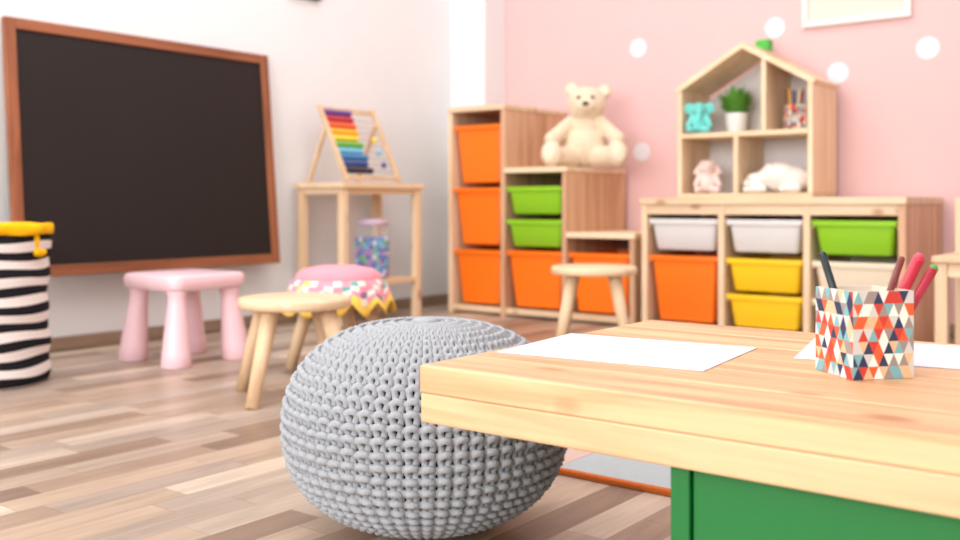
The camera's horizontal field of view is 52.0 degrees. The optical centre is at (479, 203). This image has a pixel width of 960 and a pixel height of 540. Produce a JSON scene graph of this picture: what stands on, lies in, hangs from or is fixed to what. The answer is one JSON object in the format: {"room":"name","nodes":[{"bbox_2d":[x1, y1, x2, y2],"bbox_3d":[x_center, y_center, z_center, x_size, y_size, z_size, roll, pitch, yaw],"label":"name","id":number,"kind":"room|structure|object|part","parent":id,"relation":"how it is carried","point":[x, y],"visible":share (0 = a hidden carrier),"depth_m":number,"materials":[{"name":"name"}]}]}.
{"room":"children's room","nodes":[
{"label":"children's room","id":0,"kind":"room"},
{"bbox_2d":[0,0,449,337],"bbox_3d":[-2.105,-0.818,2.393,0.100,2.600,6.800,0,0,38],"label":"wall","id":1,"kind":"structure","parent":0,"point":[391,58],"depth_m":4.12,"materials":[{"name":"white paint"}]},
{"bbox_2d":[1,16,279,276],"bbox_3d":[-1.141,-0.178,3.470,0.096,0.819,1.051,0,0,38],"label":"blackboard","id":2,"kind":"object","parent":1,"relation":"attached to","point":[140,153],"visible":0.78,"depth_m":3.41,"materials":[{"name":"stone"}]},
{"bbox_3d":[-1.452,-0.178,3.069,0.096,0.819,0.036,0,0,38],"label":"frame","id":3,"kind":"part","parent":2,"relation":"part of","materials":[{"name":"brown wood"}]},
{"bbox_3d":[-1.169,-0.569,3.491,0.025,0.037,0.979,0,0,38],"label":"frame","id":4,"kind":"part","parent":2,"relation":"part of","materials":[{"name":"brown wood"}]},
{"bbox_3d":[-1.112,0.213,3.448,0.025,0.037,0.979,0,0,38],"label":"frame","id":5,"kind":"part","parent":2,"relation":"part of","materials":[{"name":"brown wood"}]},
{"bbox_3d":[-0.829,-0.178,3.871,0.096,0.819,0.036,0,0,38],"label":"frame","id":6,"kind":"part","parent":2,"relation":"part of","materials":[{"name":"brown wood"}]},
{"bbox_2d":[49,293,447,351],"bbox_3d":[-2.113,0.460,2.290,0.014,0.045,6.429,0,0,38],"label":"baseboard","id":7,"kind":"structure","parent":1,"relation":"attached to","point":[63,343],"depth_m":3.50,"materials":[{"name":"brown wood"}]},
{"bbox_2d":[0,303,954,539],"bbox_3d":[0.060,0.507,0.713,5.580,0.050,6.800,0,0,38],"label":"floor","id":8,"kind":"structure","parent":0,"point":[103,447],"depth_m":1.83,"materials":[{"name":"laminate"}]},
{"bbox_2d":[0,222,53,390],"bbox_3d":[-1.342,0.267,2.655,0.352,0.430,0.353,0,0,38],"label":"fabric basket","id":9,"kind":"object","parent":8,"relation":"on","point":[25,247],"visible":1,"depth_m":2.58,"materials":[{"name":"white fabric"}]},
{"bbox_2d":[117,269,246,369],"bbox_3d":[-0.917,0.347,3.059,0.311,0.270,0.307,0,0,38],"label":"plastic stool","id":10,"kind":"object","parent":8,"relation":"on","point":[184,332],"visible":0.99,"depth_m":3.01,"materials":[{"name":"pink plastic"}]},
{"bbox_3d":[-1.069,0.369,3.042,0.094,0.226,0.094,0,0,38],"label":"leg","id":11,"kind":"part","parent":10,"relation":"part of","materials":[{"name":"pink plastic"}]},
{"bbox_3d":[-0.897,0.369,2.908,0.094,0.226,0.094,0,0,38],"label":"leg","id":12,"kind":"part","parent":10,"relation":"part of","materials":[{"name":"pink plastic"}]},
{"bbox_3d":[-0.938,0.369,3.211,0.094,0.226,0.094,0,0,38],"label":"leg","id":13,"kind":"part","parent":10,"relation":"part of","materials":[{"name":"pink plastic"}]},
{"bbox_3d":[-0.766,0.369,3.077,0.094,0.226,0.094,0,0,38],"label":"leg","id":14,"kind":"part","parent":10,"relation":"part of","materials":[{"name":"pink plastic"}]},
{"bbox_2d":[235,292,350,409],"bbox_3d":[-0.463,0.359,2.467,0.280,0.255,0.280,0,0,-17],"label":"round stool","id":15,"kind":"object","parent":8,"relation":"on","point":[266,308],"visible":0.88,"depth_m":2.37,"materials":[{"name":"brown wood"}]},
{"bbox_3d":[-0.580,0.369,2.525,0.106,0.235,0.042,0,0,30],"label":"leg","id":16,"kind":"part","parent":15,"relation":"part of","materials":[{"name":"brown wood"}]},
{"bbox_3d":[-0.518,0.369,2.348,0.042,0.235,0.106,0,0,22],"label":"leg","id":17,"kind":"part","parent":15,"relation":"part of","materials":[{"name":"brown wood"}]},
{"bbox_3d":[-0.463,0.245,2.467,0.280,0.026,0.280,0,0,38],"label":"seat","id":18,"kind":"part","parent":15,"relation":"part of","materials":[{"name":"brown wood"}]},
{"bbox_3d":[-0.405,0.369,2.583,0.042,0.235,0.106,0,0,30],"label":"leg","id":19,"kind":"part","parent":15,"relation":"part of","materials":[{"name":"brown wood"}]},
{"bbox_3d":[-0.345,0.369,2.412,0.106,0.235,0.042,0,0,22],"label":"leg","id":20,"kind":"part","parent":15,"relation":"part of","materials":[{"name":"brown wood"}]},
{"bbox_2d":[283,265,396,369],"bbox_3d":[-0.412,0.332,2.863,0.335,0.308,0.335,0,0,38],"label":"stool","id":21,"kind":"object","parent":8,"relation":"on","point":[366,288],"visible":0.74,"depth_m":2.77,"materials":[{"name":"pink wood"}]},
{"bbox_3d":[-0.523,0.375,2.876,0.096,0.222,0.042,0,0,3],"label":"leg","id":22,"kind":"part","parent":21,"relation":"part of","materials":[{"name":"brown wood"}]},
{"bbox_2d":[294,265,381,281],"bbox_3d":[-0.412,0.210,2.863,0.254,0.065,0.254,0,0,38],"label":"cushion","id":23,"kind":"object","parent":21,"relation":"on","point":[322,273],"depth_m":2.78,"materials":[{"name":"pink fabric"}]},
{"bbox_3d":[-0.399,0.375,2.974,0.042,0.222,0.096,0,0,3],"label":"leg","id":24,"kind":"part","parent":21,"relation":"part of","materials":[{"name":"brown wood"}]},
{"bbox_3d":[-0.301,0.375,2.846,0.096,0.222,0.042,0,0,12],"label":"leg","id":25,"kind":"part","parent":21,"relation":"part of","materials":[{"name":"brown wood"}]},
{"bbox_2d":[294,182,424,326],"bbox_3d":[-0.497,0.199,4.113,0.283,0.567,0.490,0,0,38],"label":"side table","id":26,"kind":"object","parent":8,"relation":"on","point":[342,189],"visible":0.67,"depth_m":4.01,"materials":[{"name":"brown wood"}]},
{"bbox_3d":[-0.721,0.209,4.012,0.032,0.545,0.032,0,0,38],"label":"leg","id":27,"kind":"part","parent":26,"relation":"part of","materials":[{"name":"brown wood"}]},
{"bbox_3d":[-0.539,0.209,3.870,0.032,0.545,0.032,0,0,38],"label":"leg","id":28,"kind":"part","parent":26,"relation":"part of","materials":[{"name":"brown wood"}]},
{"bbox_2d":[307,104,401,182],"bbox_3d":[-0.524,-0.247,4.086,0.252,0.319,0.319,0,0,38],"label":"abacus","id":29,"kind":"object","parent":26,"relation":"on","point":[360,160],"visible":1,"depth_m":4.02,"materials":[{"name":"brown wood"}]},
{"bbox_3d":[-0.660,-0.213,4.017,0.123,0.248,0.014,0,0,38],"label":"leg","id":30,"kind":"part","parent":29,"relation":"part of","materials":[{"name":"brown wood"}]},
{"bbox_3d":[-0.589,-0.247,3.944,0.180,0.319,0.014,0,0,38],"label":"post","id":31,"kind":"part","parent":29,"relation":"part of","materials":[{"name":"brown wood"}]},
{"bbox_3d":[-0.491,-0.213,4.235,0.123,0.248,0.014,0,0,38],"label":"leg","id":32,"kind":"part","parent":29,"relation":"part of","materials":[{"name":"brown wood"}]},
{"bbox_3d":[-0.402,-0.247,4.185,0.180,0.319,0.014,0,0,38],"label":"post","id":33,"kind":"part","parent":29,"relation":"part of","materials":[{"name":"brown wood"}]},
{"bbox_2d":[355,219,388,277],"bbox_3d":[-0.451,0.185,4.102,0.154,0.248,0.154,0,0,38],"label":"jar","id":34,"kind":"object","parent":26,"relation":"on","point":[372,252],"visible":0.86,"depth_m":4.05,"materials":[{"name":"multicoloured glass"}]},
{"bbox_3d":[-0.451,0.076,4.102,0.130,0.030,0.130,0,0,38],"label":"lid","id":35,"kind":"part","parent":34,"relation":"part of","materials":[{"name":"pink plastic"}]},
{"bbox_3d":[-0.455,0.209,4.355,0.032,0.545,0.032,0,0,38],"label":"leg","id":36,"kind":"part","parent":26,"relation":"part of","materials":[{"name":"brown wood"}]},
{"bbox_2d":[383,275,415,284],"bbox_3d":[-0.497,0.321,4.113,0.255,0.022,0.402,0,0,38],"label":"shelf","id":37,"kind":"object","parent":26,"relation":"attached to","point":[390,279],"depth_m":4.15,"materials":[{"name":"brown wood"}]},
{"bbox_3d":[-0.273,0.209,4.213,0.032,0.545,0.032,0,0,38],"label":"leg","id":38,"kind":"part","parent":26,"relation":"part of","materials":[{"name":"brown wood"}]},
{"bbox_2d":[279,316,567,539],"bbox_3d":[-0.081,0.322,1.470,0.429,0.306,0.429,0,0,-19],"label":"knitted pouf","id":39,"kind":"object","parent":8,"relation":"on","point":[357,445],"visible":0.85,"depth_m":1.31,"materials":[{"name":"grey fabric"}]},
{"bbox_2d":[447,104,641,323],"bbox_3d":[0.377,0.027,4.304,0.947,0.910,0.496,0,0,38],"label":"storage shelf","id":40,"kind":"object","parent":8,"relation":"on","point":[513,217],"visible":0.9,"depth_m":4.25,"materials":[{"name":"brown wood"}]},
{"bbox_3d":[0.016,0.038,4.588,0.022,0.888,0.490,0,0,38],"label":"panel","id":41,"kind":"part","parent":40,"relation":"part of","materials":[{"name":"brown wood"}]},
{"bbox_3d":[-0.007,0.458,4.321,0.269,0.024,0.020,0,0,38],"label":"rail","id":42,"kind":"part","parent":40,"relation":"part of","materials":[{"name":"brown wood"}]},
{"bbox_3d":[0.232,0.458,4.136,0.291,0.024,0.020,0,0,38],"label":"rail","id":43,"kind":"part","parent":40,"relation":"part of","materials":[{"name":"brown wood"}]},
{"bbox_3d":[0.246,0.038,4.409,0.022,0.888,0.490,0,0,38],"label":"panel","id":44,"kind":"part","parent":40,"relation":"part of","materials":[{"name":"brown wood"}]},
{"bbox_2d":[541,83,627,166],"bbox_3d":[0.446,-0.340,4.192,0.360,0.368,0.278,0,0,8],"label":"teddy bear","id":45,"kind":"object","parent":40,"relation":"on","point":[585,132],"visible":0.97,"depth_m":4.17},
{"bbox_3d":[0.493,0.175,4.218,0.022,0.614,0.490,0,0,38],"label":"panel","id":46,"kind":"part","parent":40,"relation":"part of","materials":[{"name":"brown wood"}]},
{"bbox_3d":[0.479,0.458,3.944,0.291,0.024,0.020,0,0,38],"label":"rail","id":47,"kind":"part","parent":40,"relation":"part of","materials":[{"name":"brown wood"}]},
{"bbox_3d":[0.741,0.309,4.026,0.022,0.345,0.490,0,0,38],"label":"panel","id":48,"kind":"part","parent":40,"relation":"part of","materials":[{"name":"brown wood"}]},
{"bbox_2d":[551,264,636,336],"bbox_3d":[0.371,0.344,3.210,0.280,0.284,0.280,0,0,9],"label":"round stool","id":49,"kind":"object","parent":8,"relation":"on","point":[573,272],"visible":0.92,"depth_m":3.12,"materials":[{"name":"brown wood"}]},
{"bbox_3d":[0.271,0.354,3.137,0.103,0.264,0.042,0,0,-33],"label":"leg","id":50,"kind":"part","parent":49,"relation":"part of","materials":[{"name":"brown wood"}]},
{"bbox_3d":[0.298,0.354,3.310,0.042,0.264,0.103,0,0,-33],"label":"leg","id":51,"kind":"part","parent":49,"relation":"part of","materials":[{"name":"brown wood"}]},
{"bbox_3d":[0.371,0.215,3.210,0.280,0.026,0.280,0,0,38],"label":"seat","id":52,"kind":"part","parent":49,"relation":"part of","materials":[{"name":"brown wood"}]},
{"bbox_3d":[0.447,0.354,3.113,0.101,0.264,0.054,0,0,38],"label":"leg","id":53,"kind":"part","parent":49,"relation":"part of","materials":[{"name":"brown wood"}]},
{"bbox_2d":[558,448,670,496],"bbox_3d":[0.905,0.476,1.787,1.388,0.011,0.994,0,0,38],"label":"area rug","id":54,"kind":"object","parent":8,"relation":"on","point":[606,469],"visible":0.02,"depth_m":1.74,"materials":[{"name":"white fabric"}]},
{"bbox_2d":[420,320,959,539],"bbox_3d":[0.565,0.331,0.957,1.180,0.302,0.545,0,0,38],"label":"table","id":55,"kind":"object","parent":8,"relation":"on","point":[761,443],"visible":0.77,"depth_m":0.91,"materials":[{"name":"brown wood"}]},
{"bbox_2d":[498,333,755,370],"bbox_3d":[0.183,0.179,1.210,0.258,0.001,0.200,0,0,32],"label":"paper sheet","id":56,"kind":"object","parent":55,"relation":"on","point":[609,349],"visible":1,"depth_m":1.19,"materials":[{"name":"white paper"}]},
{"bbox_3d":[0.417,0.228,0.766,1.178,0.033,0.059,0,0,38],"label":"rail","id":57,"kind":"part","parent":55,"relation":"part of","materials":[{"name":"brown wood"}]},
{"bbox_3d":[0.426,0.354,0.762,0.558,0.215,0.018,0,0,38],"label":"cabinet panel","id":58,"kind":"part","parent":55,"relation":"part of","materials":[{"name":"green paint"}]},
{"bbox_2d":[816,251,937,379],"bbox_3d":[0.422,0.115,1.048,0.117,0.129,0.070,0,0,-12],"label":"pencil cup","id":59,"kind":"object","parent":55,"relation":"on","point":[864,332],"visible":1,"depth_m":1.02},
{"bbox_2d":[794,338,959,368],"bbox_3d":[0.535,0.179,1.169,0.285,0.001,0.192,0,0,26],"label":"paper sheet","id":60,"kind":"object","parent":55,"relation":"on","point":[925,355],"visible":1,"depth_m":1.16,"materials":[{"name":"white paper"}]},
{"bbox_2d":[640,197,942,341],"bbox_3d":[1.154,0.230,3.700,0.976,0.505,0.498,0,0,38],"label":"storage shelf","id":61,"kind":"object","parent":8,"relation":"on","point":[744,283],"visible":0.82,"depth_m":3.52,"materials":[{"name":"brown wood"}]},
{"bbox_3d":[0.783,0.241,3.993,0.024,0.481,0.490,0,0,38],"label":"panel","id":62,"kind":"part","parent":61,"relation":"part of","materials":[{"name":"brown wood"}]},
{"bbox_3d":[1.032,0.241,3.800,0.024,0.481,0.490,0,0,38],"label":"panel","id":63,"kind":"part","parent":61,"relation":"part of","materials":[{"name":"brown wood"}]},
{"bbox_2d":[674,42,838,197],"bbox_3d":[1.082,-0.321,3.866,0.564,0.595,0.274,0,0,38],"label":"shelf","id":64,"kind":"object","parent":61,"relation":"on","point":[812,148],"visible":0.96,"depth_m":3.87,"materials":[{"name":"brown wood"}]},
{"bbox_2d":[685,102,714,132],"bbox_3d":[0.869,-0.342,3.907,0.118,0.123,0.091,0,0,18],"label":"elephant","id":65,"kind":"object","parent":64,"relation":"on","point":[700,122],"visible":1,"depth_m":3.90},
{"bbox_2d":[693,160,721,192],"bbox_3d":[0.903,-0.109,3.910,0.112,0.132,0.096,0,0,15],"label":"plush bunny","id":66,"kind":"object","parent":64,"relation":"on","point":[707,181],"visible":1,"depth_m":3.90},
{"bbox_2d":[717,84,755,131],"bbox_3d":[1.028,-0.381,3.940,0.170,0.205,0.162,0,0,-8],"label":"potted plant","id":67,"kind":"object","parent":64,"relation":"on","point":[735,104],"visible":0.97,"depth_m":3.91,"materials":[{"name":"green plant"}]},
{"bbox_3d":[1.026,-0.321,3.943,0.092,0.084,0.092,0,0,38],"label":"pot","id":68,"kind":"part","parent":67,"relation":"part of","materials":[{"name":"white ceramic"}]},
{"bbox_3d":[1.083,-0.269,3.868,0.504,0.018,0.270,0,0,38],"label":"shelf","id":69,"kind":"part","parent":64,"relation":"part of","materials":[{"name":"brown wood"}]},
{"bbox_3d":[1.163,-0.315,3.972,0.504,0.547,0.005,0,0,38],"label":"panel","id":70,"kind":"part","parent":64,"relation":"part of","materials":[{"name":"beige wood"}]},
{"bbox_2d":[755,39,772,50],"bbox_3d":[1.135,-0.632,3.935,0.052,0.044,0.050,0,0,38],"label":"block","id":71,"kind":"object","parent":64,"relation":"on","point":[767,44],"visible":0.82,"depth_m":3.92,"materials":[{"name":"green wood"}]},
{"bbox_2d":[742,162,807,192],"bbox_3d":[1.139,-0.100,3.754,0.274,0.120,0.143,0,0,30],"label":"stuffed animal","id":72,"kind":"object","parent":64,"relation":"on","point":[778,177],"visible":0.94,"depth_m":3.72},
{"bbox_2d":[783,88,805,128],"bbox_3d":[1.193,-0.358,3.732,0.068,0.158,0.068,0,0,3],"label":"pencil cup","id":73,"kind":"object","parent":64,"relation":"on","point":[794,116],"visible":0.94,"depth_m":3.70,"materials":[{"name":"multicoloured"}]},
{"bbox_3d":[1.014,0.020,3.519,0.920,0.038,0.016,0,0,38],"label":"rail","id":74,"kind":"part","parent":61,"relation":"part of","materials":[{"name":"brown wood"}]},
{"bbox_3d":[1.281,0.241,3.607,0.024,0.481,0.490,0,0,38],"label":"panel","id":75,"kind":"part","parent":61,"relation":"part of","materials":[{"name":"brown wood"}]},
{"bbox_3d":[1.529,0.241,3.414,0.024,0.481,0.490,0,0,38],"label":"panel","id":76,"kind":"part","parent":61,"relation":"part of","materials":[{"name":"brown wood"}]},
{"bbox_2d":[931,198,959,344],"bbox_3d":[1.494,0.232,2.812,0.317,0.500,0.295,0,0,38],"label":"chair","id":77,"kind":"object","parent":8,"relation":"on","point":[948,264],"visible":0.78,"depth_m":2.79,"materials":[{"name":"brown wood"}]},
{"bbox_3d":[1.313,0.325,2.799,0.034,0.315,0.034,0,0,38],"label":"leg","id":78,"kind":"part","parent":77,"relation":"part of","materials":[{"name":"brown wood"}]},
{"bbox_3d":[1.484,0.157,2.798,0.317,0.020,0.260,0,0,38],"label":"seat","id":79,"kind":"part","parent":77,"relation":"part of","materials":[{"name":"brown wood"}]},
{"bbox_3d":[1.419,0.187,2.715,0.237,0.040,0.018,0,0,38],"label":"rail","id":80,"kind":"part","parent":77,"relation":"part of","materials":[{"name":"brown wood"}]},
{"bbox_3d":[1.467,0.232,2.998,0.034,0.500,0.034,0,0,38],"label":"leg","id":81,"kind":"part","parent":77,"relation":"part of","materials":[{"name":"brown wood"}]},
{"bbox_2d":[450,0,504,107],"bbox_3d":[-0.011,-0.818,4.836,0.215,2.600,0.171,0,0,38],"label":"wall pillar","id":82,"kind":"structure","parent":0,"point":[477,27],"depth_m":4.77,"materials":[{"name":"white paint"}]},
{"bbox_2d":[505,0,959,323],"bbox_3d":[2.113,-0.818,3.360,5.380,2.600,0.100,0,0,38],"label":"wall","id":83,"kind":"structure","parent":0,"point":[898,110],"depth_m":4.08,"materials":[{"name":"pink paint"}]},
{"bbox_2d":[630,17,939,160],"bbox_3d":[1.708,-0.628,3.610,3.639,0.896,0.002,0,0,38],"label":"stickers","id":84,"kind":"object","parent":83,"relation":"attached to","point":[927,47],"visible":0.98,"depth_m":3.98},
{"bbox_2d":[802,0,911,27],"bbox_3d":[1.447,-0.859,3.799,0.410,0.318,0.022,0,0,38],"label":"picture frame","id":85,"kind":"object","parent":83,"relation":"attached to","point":[815,13],"visible":1,"depth_m":3.81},
{"bbox_3d":[1.294,-0.859,3.918,0.022,0.274,0.022,0,0,38],"label":"frame","id":86,"kind":"part","parent":85,"relation":"part of","materials":[{"name":"white wood"}]},
{"bbox_3d":[1.447,-0.711,3.799,0.410,0.022,0.022,0,0,38],"label":"frame","id":87,"kind":"part","parent":85,"relation":"part of","materials":[{"name":"white wood"}]},
{"bbox_3d":[1.601,-0.859,3.680,0.022,0.274,0.022,0,0,38],"label":"frame","id":88,"kind":"part","parent":85,"relation":"part of","materials":[{"name":"white wood"}]},
{"bbox_2d":[950,324,954,336],"bbox_3d":[2.163,0.460,3.249,5.165,0.045,0.014,0,0,38],"label":"baseboard","id":89,"kind":"structure","parent":83,"relation":"attached to","point":[952,326],"depth_m":3.58,"materials":[{"name":"brown wood"}]}
]}

